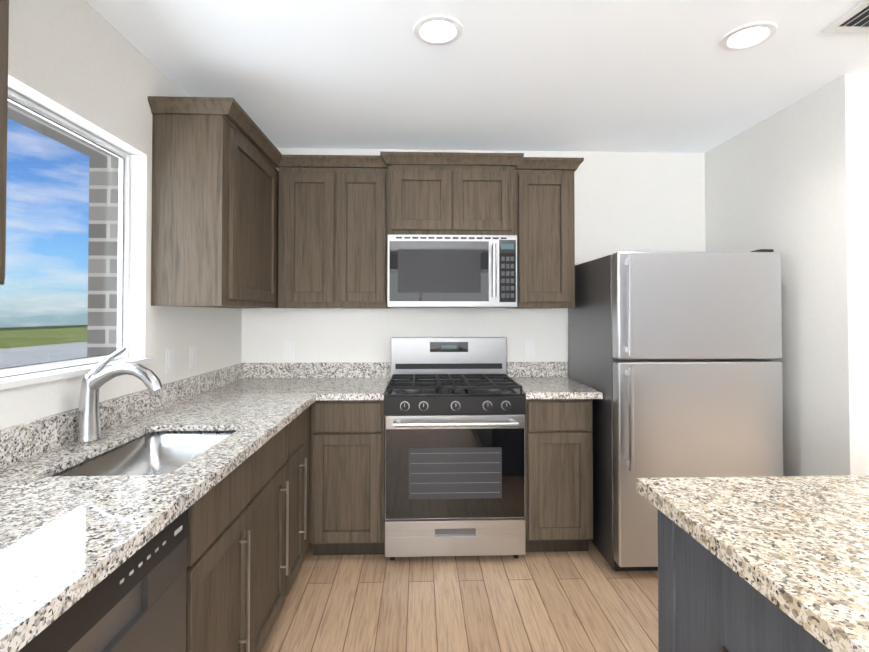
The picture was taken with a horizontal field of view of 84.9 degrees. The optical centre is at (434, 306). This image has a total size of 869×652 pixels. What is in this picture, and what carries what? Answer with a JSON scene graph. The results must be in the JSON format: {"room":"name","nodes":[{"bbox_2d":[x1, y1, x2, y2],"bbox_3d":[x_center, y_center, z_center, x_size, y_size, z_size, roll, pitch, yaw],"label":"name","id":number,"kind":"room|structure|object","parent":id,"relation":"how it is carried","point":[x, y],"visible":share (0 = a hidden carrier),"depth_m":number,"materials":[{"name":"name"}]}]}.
{"room":"kitchen","nodes":[
{"label":"kitchen","id":0,"kind":"room"},
{"bbox_2d":[0,101,118,377],"bbox_3d":[-1.353,0.367,0.067,0.118,3.140,6.450,0,-1,-2],"label":"brick wall","id":1,"kind":"structure","parent":0,"point":[110,197],"depth_m":2.02,"materials":[{"name":"grey brick"}]},
{"bbox_2d":[0,0,241,428],"bbox_3d":[-1.236,0.117,0.074,0.112,2.440,6.450,0,-1,-2],"label":"wall","id":2,"kind":"structure","parent":0,"point":[85,65],"depth_m":1.85,"materials":[{"name":"paint"}]},
{"bbox_2d":[0,0,8,284],"bbox_3d":[-1.031,-0.462,0.550,0.325,0.819,0.900,0,-1,-2],"label":"upper cabinet","id":3,"kind":"object","parent":2,"relation":"attached to","point":[4,22],"visible":1,"depth_m":0.97,"materials":[{"name":"brown wood"}]},
{"bbox_2d":[0,89,129,376],"bbox_3d":[-1.315,-0.224,1.523,0.042,0.873,1.037,0,-1,-2],"label":"picture window","id":4,"kind":"structure","parent":2,"relation":"in","point":[122,286],"depth_m":1.81,"materials":[{"name":"clear glass"}]},
{"bbox_2d":[0,357,154,390],"bbox_3d":[-1.250,0.226,1.518,0.084,0.022,1.140,0,-1,-2],"label":"window sill","id":5,"kind":"structure","parent":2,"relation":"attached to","point":[29,379],"depth_m":1.53,"materials":[{"name":"white paint"}]},
{"bbox_2d":[166,348,173,373],"bbox_3d":[-1.244,0.254,2.238,0.007,0.116,0.072,0,-1,-2],"label":"electrical outlet","id":6,"kind":"object","parent":2,"relation":"attached to","point":[169,360],"visible":1,"depth_m":2.23,"materials":[{"name":"white plastic"}]},
{"bbox_2d":[190,346,196,369],"bbox_3d":[-1.251,0.268,2.468,0.007,0.116,0.072,0,-1,-2],"label":"electrical outlet","id":7,"kind":"object","parent":2,"relation":"attached to","point":[193,357],"visible":1,"depth_m":2.46,"materials":[{"name":"white plastic"}]},
{"bbox_2d":[151,114,278,307],"bbox_3d":[-1.097,-0.417,2.627,0.325,0.845,1.068,0,-1,-2],"label":"upper cabinet","id":8,"kind":"object","parent":2,"relation":"attached to","point":[215,206],"visible":1,"depth_m":2.10,"materials":[{"name":"brown wood"}]},
{"bbox_2d":[148,96,583,171],"bbox_3d":[-0.176,-0.871,2.644,2.168,0.060,1.108,0,-1,-2],"label":"crown molding","id":9,"kind":"structure","parent":8,"relation":"on","point":[232,111],"depth_m":2.78,"materials":[{"name":"brown wood"}]},
{"bbox_2d":[261,540,658,651],"bbox_3d":[1.855,1.403,1.178,6.360,0.100,8.500,0,-1,-2],"label":"floor","id":10,"kind":"structure","parent":0,"point":[590,600],"depth_m":2.17,"materials":[{"name":"brown wood"}]},
{"bbox_2d":[18,509,187,651],"bbox_3d":[-0.885,0.916,0.854,0.587,0.866,0.604,0,-1,-2],"label":"dishwasher","id":11,"kind":"object","parent":10,"relation":"on","point":[135,602],"visible":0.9,"depth_m":0.96,"materials":[{"name":"grey metal"}]},
{"bbox_2d":[186,426,288,651],"bbox_3d":[-0.909,0.925,1.600,0.637,0.869,0.872,0,-1,-2],"label":"base cabinet","id":12,"kind":"object","parent":10,"relation":"on","point":[235,585],"visible":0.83,"depth_m":1.52,"materials":[{"name":"brown wood"}]},
{"bbox_2d":[0,362,390,651],"bbox_3d":[-0.732,0.416,1.551,0.986,0.135,3.218,0,-1,-2],"label":"countertop","id":13,"kind":"structure","parent":12,"relation":"on","point":[67,543],"depth_m":1.26,"materials":[{"name":"stone"}]},
{"bbox_2d":[75,347,162,442],"bbox_3d":[-1.047,0.294,1.588,0.297,0.310,0.074,0,-1,4],"label":"kitchen faucet","id":14,"kind":"object","parent":13,"relation":"on","point":[94,380],"visible":1,"depth_m":1.57,"materials":[{"name":"silver metal"}]},
{"bbox_2d":[52,430,236,475],"bbox_3d":[-0.887,0.573,1.527,0.406,0.202,0.621,0,-1,-2],"label":"undermount sink","id":15,"kind":"object","parent":13,"relation":"in","point":[158,453],"visible":0.06,"depth_m":1.79,"materials":[{"name":"silver metal"}]},
{"bbox_2d":[283,411,306,595],"bbox_3d":[-0.928,0.934,2.200,0.637,0.869,0.325,0,-1,-2],"label":"base cabinet","id":16,"kind":"object","parent":10,"relation":"on","point":[295,463],"visible":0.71,"depth_m":2.23,"materials":[{"name":"brown wood"}]},
{"bbox_2d":[302,406,309,553],"bbox_3d":[-0.972,0.943,2.755,0.585,0.869,0.782,0,-1,-2],"label":"cabinet filler","id":17,"kind":"object","parent":10,"relation":"on","point":[306,442],"depth_m":2.51,"materials":[{"name":"brown wood"}]},
{"bbox_2d":[309,396,384,555],"bbox_3d":[-0.480,0.944,2.851,0.400,0.869,0.620,0,-1,-2],"label":"base cabinet","id":18,"kind":"object","parent":10,"relation":"on","point":[347,477],"visible":0.92,"depth_m":2.55,"materials":[{"name":"brown wood"}]},
{"bbox_2d":[384,337,525,560],"bbox_3d":[0.103,0.789,2.812,0.756,1.178,0.682,0,-1,-2],"label":"gas range","id":19,"kind":"object","parent":10,"relation":"on","point":[454,410],"visible":1,"depth_m":2.54,"materials":[{"name":"grey metal"}]},
{"bbox_2d":[524,399,592,551],"bbox_3d":[0.670,0.945,2.887,0.375,0.869,0.620,0,-1,-2],"label":"base cabinet","id":20,"kind":"object","parent":10,"relation":"on","point":[558,475],"visible":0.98,"depth_m":2.59,"materials":[{"name":"brown wood"}]},
{"bbox_2d":[507,362,602,398],"bbox_3d":[0.691,0.436,2.884,0.416,0.135,0.644,0,-1,-2],"label":"countertop","id":21,"kind":"structure","parent":20,"relation":"on","point":[543,380],"depth_m":2.93,"materials":[{"name":"stone"}]},
{"bbox_2d":[568,249,782,570],"bbox_3d":[1.335,0.543,2.772,0.850,1.668,0.857,0,-1,-2],"label":"refrigerator","id":22,"kind":"object","parent":10,"relation":"on","point":[671,355],"visible":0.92,"depth_m":2.40,"materials":[{"name":"grey metal"}]},
{"bbox_2d":[658,509,831,651],"bbox_3d":[1.089,0.901,0.126,1.000,0.874,2.150,0,-1,-2],"label":"kitchen island","id":23,"kind":"object","parent":10,"relation":"on","point":[708,601],"depth_m":0.99,"materials":[{"name":"wood"}]},
{"bbox_2d":[637,475,868,651],"bbox_3d":[1.094,0.445,0.133,1.070,0.035,2.230,0,-1,-2],"label":"island countertop","id":24,"kind":"structure","parent":23,"relation":"on","point":[795,548],"depth_m":0.92,"materials":[{"name":"stone"}]},
{"bbox_2d":[241,148,705,376],"bbox_3d":[0.346,0.165,3.276,3.255,2.440,0.150,0,-1,-2],"label":"wall","id":25,"kind":"structure","parent":0,"point":[641,201],"depth_m":3.21,"materials":[{"name":"paint"}]},
{"bbox_2d":[283,343,293,359],"bbox_3d":[-0.968,0.298,3.152,0.072,0.116,0.007,0,-1,-2],"label":"electrical outlet","id":26,"kind":"object","parent":25,"relation":"attached to","point":[288,351],"visible":1,"depth_m":3.15,"materials":[{"name":"white plastic"}]},
{"bbox_2d":[278,168,388,307],"bbox_3d":[-0.615,-0.412,3.015,0.660,0.845,0.325,0,-1,-2],"label":"upper cabinet","id":27,"kind":"object","parent":25,"relation":"attached to","point":[332,235],"visible":1,"depth_m":2.86,"materials":[{"name":"brown wood"}]},
{"bbox_2d":[388,165,514,234],"bbox_3d":[0.098,-0.627,3.005,0.760,0.415,0.395,0,-1,-2],"label":"upper cabinet","id":28,"kind":"object","parent":25,"relation":"attached to","point":[451,200],"visible":0.98,"depth_m":2.82,"materials":[{"name":"brown wood"}]},
{"bbox_2d":[387,235,516,307],"bbox_3d":[0.099,-0.204,2.954,0.756,0.424,0.486,0,-1,-2],"label":"over-the-range microwave","id":29,"kind":"object","parent":28,"relation":"attached to","point":[451,271],"visible":1,"depth_m":2.76,"materials":[{"name":"grey metal"}]},
{"bbox_2d":[524,341,534,357],"bbox_3d":[0.641,0.289,3.203,0.072,0.116,0.007,0,-1,-2],"label":"electrical outlet","id":30,"kind":"object","parent":25,"relation":"attached to","point":[529,349],"visible":1,"depth_m":3.20,"materials":[{"name":"white plastic"}]},
{"bbox_2d":[514,170,574,307],"bbox_3d":[0.667,-0.411,3.055,0.378,0.845,0.325,0,-1,-2],"label":"upper cabinet","id":31,"kind":"object","parent":25,"relation":"attached to","point":[544,218],"visible":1,"depth_m":2.90,"materials":[{"name":"brown wood"}]},
{"bbox_2d":[86,0,868,152],"bbox_3d":[1.855,-1.136,1.216,6.360,0.100,8.500,0,-1,-2],"label":"ceiling","id":32,"kind":"structure","parent":0,"point":[674,76],"depth_m":2.12,"materials":[{"name":"paint"}]},
{"bbox_2d":[413,14,462,44],"bbox_3d":[0.015,-1.070,1.848,0.194,0.009,0.194,0,-1,-2],"label":"recessed light","id":33,"kind":"object","parent":32,"relation":"in","point":[438,29],"visible":1,"depth_m":1.84,"materials":[{"name":"white plastic"}]},
{"bbox_2d":[719,21,777,50],"bbox_3d":[1.244,-1.069,1.887,0.194,0.009,0.194,0,-1,-2],"label":"recessed light","id":34,"kind":"object","parent":32,"relation":"in","point":[748,35],"visible":1,"depth_m":1.88,"materials":[{"name":"white plastic"}]},
{"bbox_2d":[821,0,868,33],"bbox_3d":[1.701,-1.070,1.671,0.380,0.016,0.380,0,-1,-2],"label":"ceiling vent","id":35,"kind":"object","parent":32,"relation":"in","point":[855,20],"visible":1,"depth_m":1.79,"materials":[{"name":"white plastic"}]},
{"bbox_2d":[705,74,868,475],"bbox_3d":[1.933,0.156,2.711,0.120,2.440,1.080,0,-1,-2],"label":"wall","id":36,"kind":"structure","parent":0,"point":[790,183],"depth_m":2.36,"materials":[{"name":"paint"}]},
{"label":"outside","id":37,"kind":"structure","parent":0,"visible":0},
{"bbox_2d":[0,327,87,367],"bbox_3d":[-27.329,3.471,99.034,45.498,0.100,320.000,0,-1,-2],"label":"ground","id":38,"kind":"structure","parent":37,"point":[6,353],"depth_m":28.76,"materials":[{"name":"green"}]},
{"bbox_2d":[0,325,87,330],"bbox_3d":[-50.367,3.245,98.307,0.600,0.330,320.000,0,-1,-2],"label":"tree","id":39,"kind":"object","parent":38,"relation":"on","point":[40,327],"depth_m":59.20,"materials":[{"name":"green plant"}]}
]}

